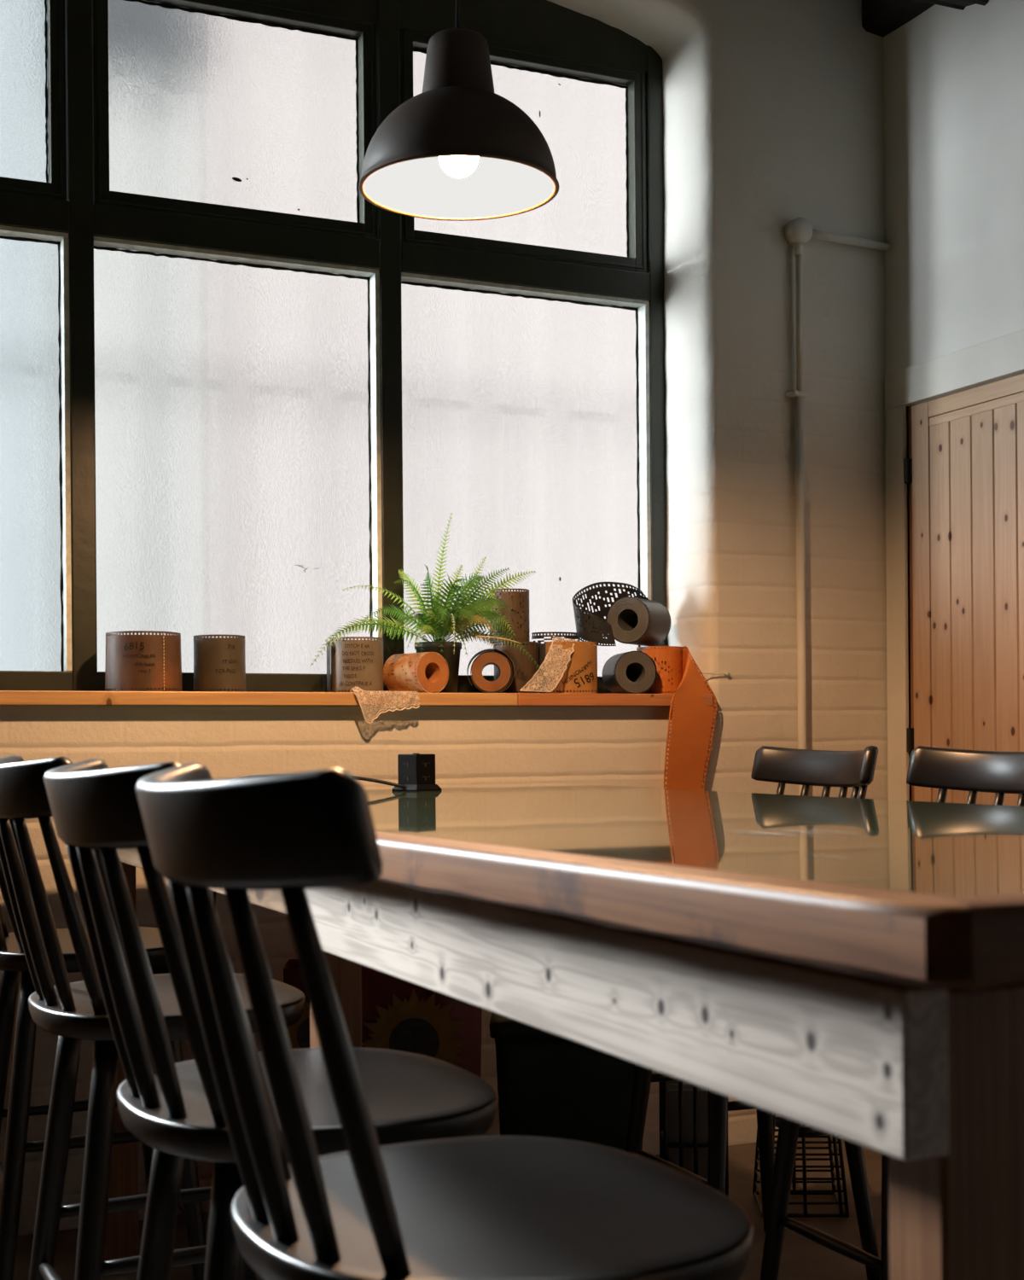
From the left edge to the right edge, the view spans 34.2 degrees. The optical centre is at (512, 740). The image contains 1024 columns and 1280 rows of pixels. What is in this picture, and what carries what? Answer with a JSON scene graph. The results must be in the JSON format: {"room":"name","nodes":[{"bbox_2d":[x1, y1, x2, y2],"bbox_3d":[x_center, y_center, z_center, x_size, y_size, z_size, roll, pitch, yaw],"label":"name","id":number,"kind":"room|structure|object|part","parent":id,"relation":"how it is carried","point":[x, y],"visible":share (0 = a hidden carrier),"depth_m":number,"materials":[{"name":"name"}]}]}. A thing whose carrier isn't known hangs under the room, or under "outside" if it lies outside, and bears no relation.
{"room":"cafe","nodes":[
{"label":"cafe","id":0,"kind":"room"},
{"bbox_2d":[414,641,461,692],"bbox_3d":[-0.171,-0.166,3.857,0.110,0.120,0.110,0,0,-24],"label":"pot","id":1,"kind":"object","parent":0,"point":[452,658],"depth_m":3.82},
{"bbox_2d":[0,0,888,1235],"bbox_3d":[-1.659,-0.644,3.197,5.840,3.300,0.250,0,0,-24],"label":"wall","id":2,"kind":"structure","parent":0,"point":[773,110],"depth_m":4.09,"materials":[{"name":"paint"}]},
{"bbox_2d":[0,690,517,706],"bbox_3d":[-1.115,-0.084,3.390,2.378,0.029,0.225,0,0,-24],"label":"window sill","id":3,"kind":"structure","parent":2,"relation":"attached to","point":[7,697],"depth_m":3.52,"materials":[{"name":"brown wood"}]},
{"bbox_2d":[104,630,182,691],"bbox_3d":[-0.785,-0.164,3.545,0.161,0.127,0.163,0,0,-24],"label":"roll","id":4,"kind":"object","parent":3,"relation":"on","point":[141,662],"visible":0.94,"depth_m":3.48,"materials":[{"name":"brown"}]},
{"bbox_2d":[193,634,246,692],"bbox_3d":[-0.635,-0.164,3.614,0.114,0.124,0.115,0,0,-24],"label":"roll","id":5,"kind":"object","parent":3,"relation":"on","point":[219,663],"visible":0.94,"depth_m":3.56,"materials":[{"name":"brown"}]},
{"bbox_2d":[326,636,383,692],"bbox_3d":[-0.352,-0.168,3.779,0.121,0.127,0.121,0,0,22],"label":"roll","id":6,"kind":"object","parent":3,"relation":"on","point":[351,663],"visible":0.89,"depth_m":3.73,"materials":[{"name":"brown"}]},
{"bbox_2d":[350,686,419,724],"bbox_3d":[-0.281,-0.076,3.668,0.161,0.083,0.062,0,0,-24],"label":"lace doily","id":7,"kind":"object","parent":3,"relation":"on","point":[363,701],"visible":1,"depth_m":3.64,"materials":[{"name":"beige fabric"}]},
{"bbox_2d":[383,651,448,692],"bbox_3d":[-0.219,-0.151,3.780,0.094,0.094,0.122,0,0,-43],"label":"roll","id":8,"kind":"object","parent":3,"relation":"on","point":[424,672],"visible":0.91,"depth_m":3.75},
{"bbox_2d":[310,512,546,692],"bbox_3d":[-0.191,-0.316,3.794,0.563,0.420,0.217,0,0,-18],"label":"potted fern","id":9,"kind":"object","parent":3,"relation":"on","point":[442,622],"visible":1,"depth_m":3.81,"materials":[{"name":"plant"}]},
{"bbox_2d":[466,648,514,692],"bbox_3d":[-0.049,-0.159,3.865,0.109,0.101,0.113,0,0,-1],"label":"roll","id":10,"kind":"object","parent":3,"relation":"on","point":[488,656],"visible":0.98,"depth_m":3.82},
{"bbox_2d":[0,0,667,693],"bbox_3d":[-0.946,-0.982,3.628,2.910,1.774,0.063,0,0,-24],"label":"window","id":11,"kind":"structure","parent":2,"relation":"in","point":[241,390],"depth_m":3.84,"materials":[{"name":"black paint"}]},
{"bbox_3d":[-1.279,-1.421,3.497,0.600,0.451,0.004,0,0,-24],"label":"casement pane","id":12,"kind":"part","parent":11,"relation":"part of","materials":[{"name":"clear glass"}]},
{"bbox_3d":[-1.273,-0.620,3.497,0.656,0.960,0.004,0,0,-24],"label":"pane","id":13,"kind":"part","parent":11,"relation":"part of","materials":[{"name":"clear glass"}]},
{"bbox_3d":[-1.262,-1.421,3.460,0.640,0.497,0.005,0,0,-24],"label":"moulding","id":14,"kind":"part","parent":11,"relation":"part of","materials":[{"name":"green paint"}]},
{"bbox_3d":[-1.262,-0.119,3.482,0.662,0.054,0.062,0,0,-24],"label":"rail","id":15,"kind":"part","parent":11,"relation":"part of","materials":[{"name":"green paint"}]},
{"bbox_3d":[-0.624,-0.625,3.792,0.656,0.960,0.004,0,0,-24],"label":"pane","id":16,"kind":"part","parent":11,"relation":"part of","materials":[{"name":"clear glass"}]},
{"bbox_3d":[-0.630,-1.427,3.792,0.600,0.451,0.004,0,0,-24],"label":"casement pane","id":17,"kind":"part","parent":11,"relation":"part of","materials":[{"name":"clear glass"}]},
{"bbox_3d":[-0.614,-1.427,3.756,0.640,0.497,0.005,0,0,-24],"label":"moulding","id":18,"kind":"part","parent":11,"relation":"part of","materials":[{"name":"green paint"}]},
{"bbox_3d":[-0.613,-0.124,3.777,0.662,0.054,0.062,0,0,-24],"label":"rail","id":19,"kind":"part","parent":11,"relation":"part of","materials":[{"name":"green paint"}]},
{"bbox_3d":[0.029,-0.630,4.089,0.662,0.960,0.004,0,0,-24],"label":"pane","id":20,"kind":"part","parent":11,"relation":"part of","materials":[{"name":"clear glass"}]},
{"bbox_3d":[0.022,-1.432,4.089,0.606,0.451,0.004,0,0,-24],"label":"casement pane","id":21,"kind":"part","parent":11,"relation":"part of","materials":[{"name":"clear glass"}]},
{"bbox_3d":[0.039,-1.432,4.053,0.646,0.497,0.005,0,0,-24],"label":"moulding","id":22,"kind":"part","parent":11,"relation":"part of","materials":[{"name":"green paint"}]},
{"bbox_3d":[0.039,-0.129,4.074,0.668,0.054,0.062,0,0,-24],"label":"rail","id":23,"kind":"part","parent":11,"relation":"part of","materials":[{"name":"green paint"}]},
{"bbox_3d":[0.357,-0.935,4.222,0.046,1.650,0.062,0,0,-24],"label":"jamb post","id":24,"kind":"part","parent":11,"relation":"part of","materials":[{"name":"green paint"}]},
{"bbox_2d":[509,692,713,706],"bbox_3d":[0.203,-0.094,3.990,0.516,0.029,0.225,0,0,-24],"label":"window sill","id":25,"kind":"structure","parent":2,"relation":"attached to","point":[524,699],"depth_m":3.87,"materials":[{"name":"red wood"}]},
{"bbox_2d":[493,641,539,692],"bbox_3d":[0.011,-0.169,3.942,0.107,0.124,0.109,0,0,-24],"label":"roll","id":26,"kind":"object","parent":25,"relation":"on","point":[525,668],"visible":0.59,"depth_m":3.89,"materials":[{"name":"brown cardboard"}]},
{"bbox_2d":[488,588,529,643],"bbox_3d":[-0.006,-0.293,3.937,0.095,0.124,0.097,0,0,-24],"label":"roll","id":27,"kind":"object","parent":26,"relation":"on","point":[518,602],"visible":0.77,"depth_m":3.90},
{"bbox_2d":[519,635,576,692],"bbox_3d":[0.086,-0.177,3.837,0.049,0.134,0.158,0,0,40],"label":"ribbon","id":28,"kind":"object","parent":25,"relation":"on","point":[540,677],"visible":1,"depth_m":3.83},
{"bbox_2d":[531,631,580,692],"bbox_3d":[0.112,-0.183,3.992,0.123,0.150,0.061,0,0,-24],"label":"roll","id":29,"kind":"object","parent":25,"relation":"on","point":[541,646],"visible":0.21,"depth_m":3.96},
{"bbox_2d":[545,641,597,693],"bbox_3d":[0.141,-0.169,3.912,0.131,0.122,0.074,0,0,-24],"label":"roll","id":30,"kind":"object","parent":25,"relation":"on","point":[580,674],"visible":0.7,"depth_m":3.88,"materials":[{"name":"brown"}]},
{"bbox_2d":[602,651,657,693],"bbox_3d":[0.283,-0.160,4.009,0.105,0.104,0.125,0,0,-10],"label":"roll","id":31,"kind":"object","parent":25,"relation":"on","point":[631,672],"visible":0.93,"depth_m":3.95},
{"bbox_2d":[636,645,717,790],"bbox_3d":[0.397,0.021,4.036,0.157,0.498,0.181,0,0,-24],"label":"roll","id":32,"kind":"object","parent":25,"relation":"on","point":[692,720],"visible":0.7,"depth_m":3.98,"materials":[{"name":"leather"}]},
{"bbox_2d":[572,581,671,645],"bbox_3d":[0.265,-0.307,4.040,0.180,0.165,0.233,0,0,28],"label":"roll","id":33,"kind":"object","parent":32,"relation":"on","point":[636,620],"visible":0.99,"depth_m":4.01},
{"bbox_2d":[702,671,729,675],"bbox_3d":[0.479,-0.161,4.027,0.105,0.010,0.016,0,0,-24],"label":"nail","id":34,"kind":"object","parent":2,"relation":"attached to","point":[727,673],"visible":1,"depth_m":4.03,"materials":[{"name":"metal"}]},
{"bbox_2d":[783,217,890,795],"bbox_3d":[0.828,-0.178,4.172,0.303,2.229,0.040,0,0,-24],"label":"conduit","id":35,"kind":"object","parent":2,"relation":"attached to","point":[798,231],"visible":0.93,"depth_m":4.11,"materials":[{"name":"grey metal"}]},
{"bbox_2d":[13,1134,881,1279],"bbox_3d":[-0.232,1.045,0.094,6.040,0.100,7.170,0,0,-24],"label":"floor","id":36,"kind":"structure","parent":0,"point":[802,1258],"depth_m":3.35,"materials":[{"name":"brown wood"}]},
{"bbox_2d":[0,757,206,1279],"bbox_3d":[-0.765,0.511,2.853,0.430,0.979,0.390,0,0,-24],"label":"bar stool","id":37,"kind":"object","parent":36,"relation":"on","point":[13,961],"visible":0.37,"depth_m":2.70,"materials":[{"name":"black paint"}]},
{"bbox_3d":[-0.919,0.685,2.936,0.121,0.634,0.034,0,0,16],"label":"leg","id":38,"kind":"part","parent":37,"relation":"part of","materials":[{"name":"black paint"}]},
{"bbox_3d":[-0.802,0.684,2.681,0.033,0.634,0.121,0,0,22],"label":"leg","id":39,"kind":"part","parent":37,"relation":"part of","materials":[{"name":"black paint"}]},
{"bbox_3d":[-0.742,0.360,2.864,0.350,0.034,0.390,0,0,-24],"label":"seat","id":40,"kind":"part","parent":37,"relation":"part of","materials":[{"name":"black paint"}]},
{"bbox_3d":[-0.669,0.683,3.050,0.033,0.634,0.118,0,0,21],"label":"leg","id":41,"kind":"part","parent":37,"relation":"part of","materials":[{"name":"black paint"}]},
{"bbox_3d":[-0.552,0.682,2.795,0.117,0.634,0.034,0,0,21],"label":"leg","id":42,"kind":"part","parent":37,"relation":"part of","materials":[{"name":"black paint"}]},
{"bbox_2d":[0,755,305,1279],"bbox_3d":[-0.491,0.509,2.229,0.430,0.979,0.390,0,0,-26],"label":"bar stool","id":43,"kind":"object","parent":36,"relation":"on","point":[76,1011],"visible":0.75,"depth_m":2.09,"materials":[{"name":"black paint"}]},
{"bbox_3d":[-0.642,0.061,2.159,0.103,0.080,0.387,0,0,-26],"label":"crest rail","id":44,"kind":"part","parent":43,"relation":"part of","materials":[{"name":"black paint"}]},
{"bbox_3d":[-0.646,0.683,2.309,0.121,0.634,0.034,0,0,14],"label":"leg","id":45,"kind":"part","parent":43,"relation":"part of","materials":[{"name":"black paint"}]},
{"bbox_3d":[-0.524,0.682,2.057,0.033,0.634,0.121,0,0,21],"label":"leg","id":46,"kind":"part","parent":43,"relation":"part of","materials":[{"name":"black paint"}]},
{"bbox_3d":[-0.468,0.358,2.241,0.350,0.034,0.390,0,0,-26],"label":"seat","id":47,"kind":"part","parent":43,"relation":"part of","materials":[{"name":"black paint"}]},
{"bbox_3d":[-0.399,0.681,2.429,0.033,0.634,0.118,0,0,19],"label":"leg","id":48,"kind":"part","parent":43,"relation":"part of","materials":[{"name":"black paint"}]},
{"bbox_2d":[43,758,498,1279],"bbox_3d":[-0.230,0.507,1.624,0.430,0.979,0.390,0,0,-24],"label":"bar stool","id":49,"kind":"object","parent":36,"relation":"on","point":[174,1109],"visible":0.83,"depth_m":1.50,"materials":[{"name":"black paint"}]},
{"bbox_3d":[-0.382,0.059,1.556,0.103,0.080,0.387,0,0,-24],"label":"crest rail","id":50,"kind":"part","parent":49,"relation":"part of","materials":[{"name":"black paint"}]},
{"bbox_3d":[-0.383,0.681,1.707,0.121,0.634,0.034,0,0,16],"label":"leg","id":51,"kind":"part","parent":49,"relation":"part of","materials":[{"name":"black paint"}]},
{"bbox_3d":[-0.267,0.680,1.452,0.033,0.634,0.121,0,0,22],"label":"leg","id":52,"kind":"part","parent":49,"relation":"part of","materials":[{"name":"black paint"}]},
{"bbox_3d":[-0.206,0.356,1.636,0.350,0.034,0.390,0,0,-24],"label":"seat","id":53,"kind":"part","parent":49,"relation":"part of","materials":[{"name":"black paint"}]},
{"bbox_2d":[283,959,481,1076],"bbox_3d":[-0.260,0.639,3.285,0.404,0.711,0.219,0,0,-3],"label":"picture","id":54,"kind":"object","parent":36,"relation":"on","point":[398,1014],"visible":0.16,"depth_m":3.18},
{"bbox_3d":[-0.249,0.390,3.197,0.192,0.212,0.022,0,0,-3],"label":"handle","id":55,"kind":"part","parent":54,"relation":"part of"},
{"bbox_2d":[135,762,753,1279],"bbox_3d":[-0.047,0.506,1.207,0.430,0.979,0.390,0,0,-24],"label":"bar stool","id":56,"kind":"object","parent":36,"relation":"on","point":[477,1207],"visible":1,"depth_m":1.10,"materials":[{"name":"black paint"}]},
{"bbox_3d":[-0.200,0.057,1.139,0.103,0.080,0.387,0,0,-24],"label":"crest rail","id":57,"kind":"part","parent":56,"relation":"part of","materials":[{"name":"black paint"}]},
{"bbox_3d":[-0.024,0.354,1.219,0.350,0.034,0.390,0,0,-24],"label":"seat","id":58,"kind":"part","parent":56,"relation":"part of","materials":[{"name":"black paint"}]},
{"bbox_2d":[103,782,1023,1279],"bbox_3d":[0.162,0.537,2.250,1.128,0.910,2.685,0,0,-24],"label":"work table","id":59,"kind":"object","parent":36,"relation":"on","point":[852,969],"visible":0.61,"depth_m":1.09,"materials":[{"name":"brown wood"}]},
{"bbox_3d":[-0.755,0.605,3.187,0.060,0.788,0.070,0,0,-24],"label":"leg","id":60,"kind":"part","parent":59,"relation":"part of","materials":[{"name":"brown wood"}]},
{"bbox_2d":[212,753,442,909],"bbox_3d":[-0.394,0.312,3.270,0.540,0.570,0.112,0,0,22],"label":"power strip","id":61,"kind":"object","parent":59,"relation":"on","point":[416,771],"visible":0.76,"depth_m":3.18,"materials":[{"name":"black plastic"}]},
{"bbox_3d":[-0.207,0.601,1.972,0.050,0.788,0.049,0,0,-24],"label":"leg","id":62,"kind":"part","parent":59,"relation":"part of","materials":[{"name":"brown wood"}]},
{"bbox_3d":[0.169,0.095,2.281,1.082,0.023,2.638,0,0,-24],"label":"glass","id":63,"kind":"part","parent":59,"relation":"part of","materials":[{"name":"clear glass"}]},
{"bbox_3d":[0.258,0.564,0.940,0.069,0.855,0.050,0,0,-24],"label":"leg","id":64,"kind":"part","parent":59,"relation":"part of","materials":[{"name":"brown wood"}]},
{"bbox_2d":[488,1012,642,1151],"bbox_3d":[0.121,0.774,3.415,0.324,0.437,0.272,0,0,1],"label":"trash bin","id":65,"kind":"object","parent":36,"relation":"on","point":[549,1085],"visible":0.3,"depth_m":3.29,"materials":[{"name":"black plastic"}]},
{"bbox_3d":[0.119,0.573,3.415,0.324,0.035,0.272,0,0,1],"label":"lid","id":66,"kind":"part","parent":65,"relation":"part of","materials":[{"name":"black plastic"}]},
{"bbox_2d":[658,1071,728,1197],"bbox_3d":[0.378,0.830,3.465,0.133,0.320,0.129,0,0,1],"label":"wire rack","id":67,"kind":"object","parent":36,"relation":"on","point":[683,1105],"visible":0.26,"depth_m":3.42,"materials":[{"name":"metal"}]},
{"bbox_2d":[624,745,880,1279],"bbox_3d":[0.459,0.502,3.136,0.430,0.979,0.390,0,0,-24],"label":"bar stool","id":68,"kind":"object","parent":36,"relation":"on","point":[844,770],"visible":0.22,"depth_m":3.18,"materials":[{"name":"black paint"}]},
{"bbox_3d":[0.249,0.676,3.194,0.117,0.634,0.034,0,0,21],"label":"leg","id":69,"kind":"part","parent":68,"relation":"part of","materials":[{"name":"black paint"}]},
{"bbox_3d":[0.365,0.675,2.938,0.033,0.634,0.118,0,0,21],"label":"leg","id":70,"kind":"part","parent":68,"relation":"part of","materials":[{"name":"black paint"}]},
{"bbox_3d":[0.499,0.674,3.308,0.033,0.634,0.121,0,0,22],"label":"leg","id":71,"kind":"part","parent":68,"relation":"part of","materials":[{"name":"black paint"}]},
{"bbox_3d":[0.604,0.051,3.204,0.103,0.080,0.387,0,0,-24],"label":"crest rail","id":72,"kind":"part","parent":68,"relation":"part of","materials":[{"name":"black paint"}]},
{"bbox_3d":[0.616,0.673,3.053,0.121,0.634,0.034,0,0,16],"label":"leg","id":73,"kind":"part","parent":68,"relation":"part of","materials":[{"name":"black paint"}]},
{"bbox_2d":[752,1112,849,1217],"bbox_3d":[0.608,0.860,3.518,0.181,0.253,0.178,0,0,2],"label":"wire basket","id":74,"kind":"object","parent":36,"relation":"on","point":[804,1192],"visible":0.36,"depth_m":3.44,"materials":[{"name":"black metal"}]},
{"bbox_2d":[775,1113,807,1128],"bbox_3d":[0.611,0.794,3.533,0.132,0.094,0.116,0,0,2],"label":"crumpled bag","id":75,"kind":"object","parent":74,"relation":"in","point":[777,1121],"visible":0.02,"depth_m":3.50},
{"bbox_2d":[759,745,1023,1279],"bbox_3d":[0.664,0.500,2.685,0.430,0.979,0.390,0,0,-24],"label":"bar stool","id":76,"kind":"object","parent":36,"relation":"on","point":[1001,773],"visible":0.2,"depth_m":2.74,"materials":[{"name":"black paint"}]},
{"bbox_3d":[0.454,0.674,2.743,0.117,0.634,0.034,0,0,21],"label":"leg","id":77,"kind":"part","parent":76,"relation":"part of","materials":[{"name":"black paint"}]},
{"bbox_3d":[0.570,0.673,2.488,0.033,0.634,0.118,0,0,21],"label":"leg","id":78,"kind":"part","parent":76,"relation":"part of","materials":[{"name":"black paint"}]},
{"bbox_3d":[0.810,0.049,2.753,0.103,0.080,0.387,0,0,-24],"label":"crest rail","id":79,"kind":"part","parent":76,"relation":"part of","materials":[{"name":"black paint"}]},
{"bbox_2d":[883,0,1023,798],"bbox_3d":[2.358,-0.676,1.362,0.150,3.300,6.920,0,0,-24],"label":"wall","id":80,"kind":"structure","parent":0,"point":[953,78],"depth_m":4.01,"materials":[{"name":"white paint"}]},
{"bbox_2d":[884,405,911,801],"bbox_3d":[0.992,0.072,4.216,0.040,1.826,0.075,0,0,-24],"label":"trim","id":81,"kind":"structure","parent":80,"relation":"attached to","point":[897,565],"depth_m":4.20,"materials":[{"name":"brown wood"}]},
{"bbox_2d":[861,0,934,37],"bbox_3d":[2.079,-1.914,1.696,0.082,0.220,5.600,0,0,-24],"label":"ceiling beam","id":82,"kind":"structure","parent":80,"relation":"attached to","point":[881,18],"depth_m":4.16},
{"bbox_2d":[915,0,989,10],"bbox_3d":[0.960,-1.869,3.913,0.300,0.292,0.194,0,0,-24],"label":"cross beam","id":83,"kind":"structure","parent":80,"relation":"attached to","point":[958,4],"depth_m":3.93,"materials":[{"name":"black"}]},
{"bbox_2d":[884,329,1023,410],"bbox_3d":[1.226,-0.889,3.684,0.040,0.092,1.243,0,0,-24],"label":"trim","id":84,"kind":"structure","parent":80,"relation":"attached to","point":[1003,356],"depth_m":3.99,"materials":[{"name":"white paint"}]},
{"bbox_2d":[904,373,1023,805],"bbox_3d":[1.232,0.066,3.692,0.048,1.815,1.078,0,0,-24],"label":"door","id":85,"kind":"structure","parent":80,"relation":"in","point":[964,467],"depth_m":3.97,"materials":[{"name":"brown wood"}]},
{"bbox_3d":[1.248,-0.806,3.655,0.036,0.062,0.992,0,0,-24],"label":"rail","id":86,"kind":"part","parent":85,"relation":"part of","materials":[{"name":"brown wood"}]},
{"bbox_3d":[-0.259,-2.355,0.094,6.040,0.100,7.170,0,0,-24],"label":"ceiling","id":87,"kind":"structure","parent":0,"visible":0},
{"bbox_2d":[358,0,559,221],"bbox_3d":[-0.092,-1.605,2.732,0.330,1.402,0.330,0,0,-24],"label":"pendant lamp","id":88,"kind":"object","parent":87,"relation":"hanging from","point":[457,149],"visible":1,"depth_m":2.68,"materials":[{"name":"metal"}]},
{"bbox_3d":[-0.093,-1.721,2.732,0.006,1.111,0.006,0,0,-24],"label":"cord","id":89,"kind":"part","parent":88,"relation":"part of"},
{"bbox_3d":[-0.088,-0.978,2.732,0.329,0.146,0.329,0,0,-24],"label":"lamp shade","id":90,"kind":"part","parent":88,"relation":"part of","materials":[{"name":"metal"}]},
{"bbox_3d":[-0.087,-0.959,2.732,0.066,0.066,0.066,0,0,-24],"label":"bulb","id":91,"kind":"part","parent":88,"relation":"part of","materials":[{"name":"white glass"}]}
]}

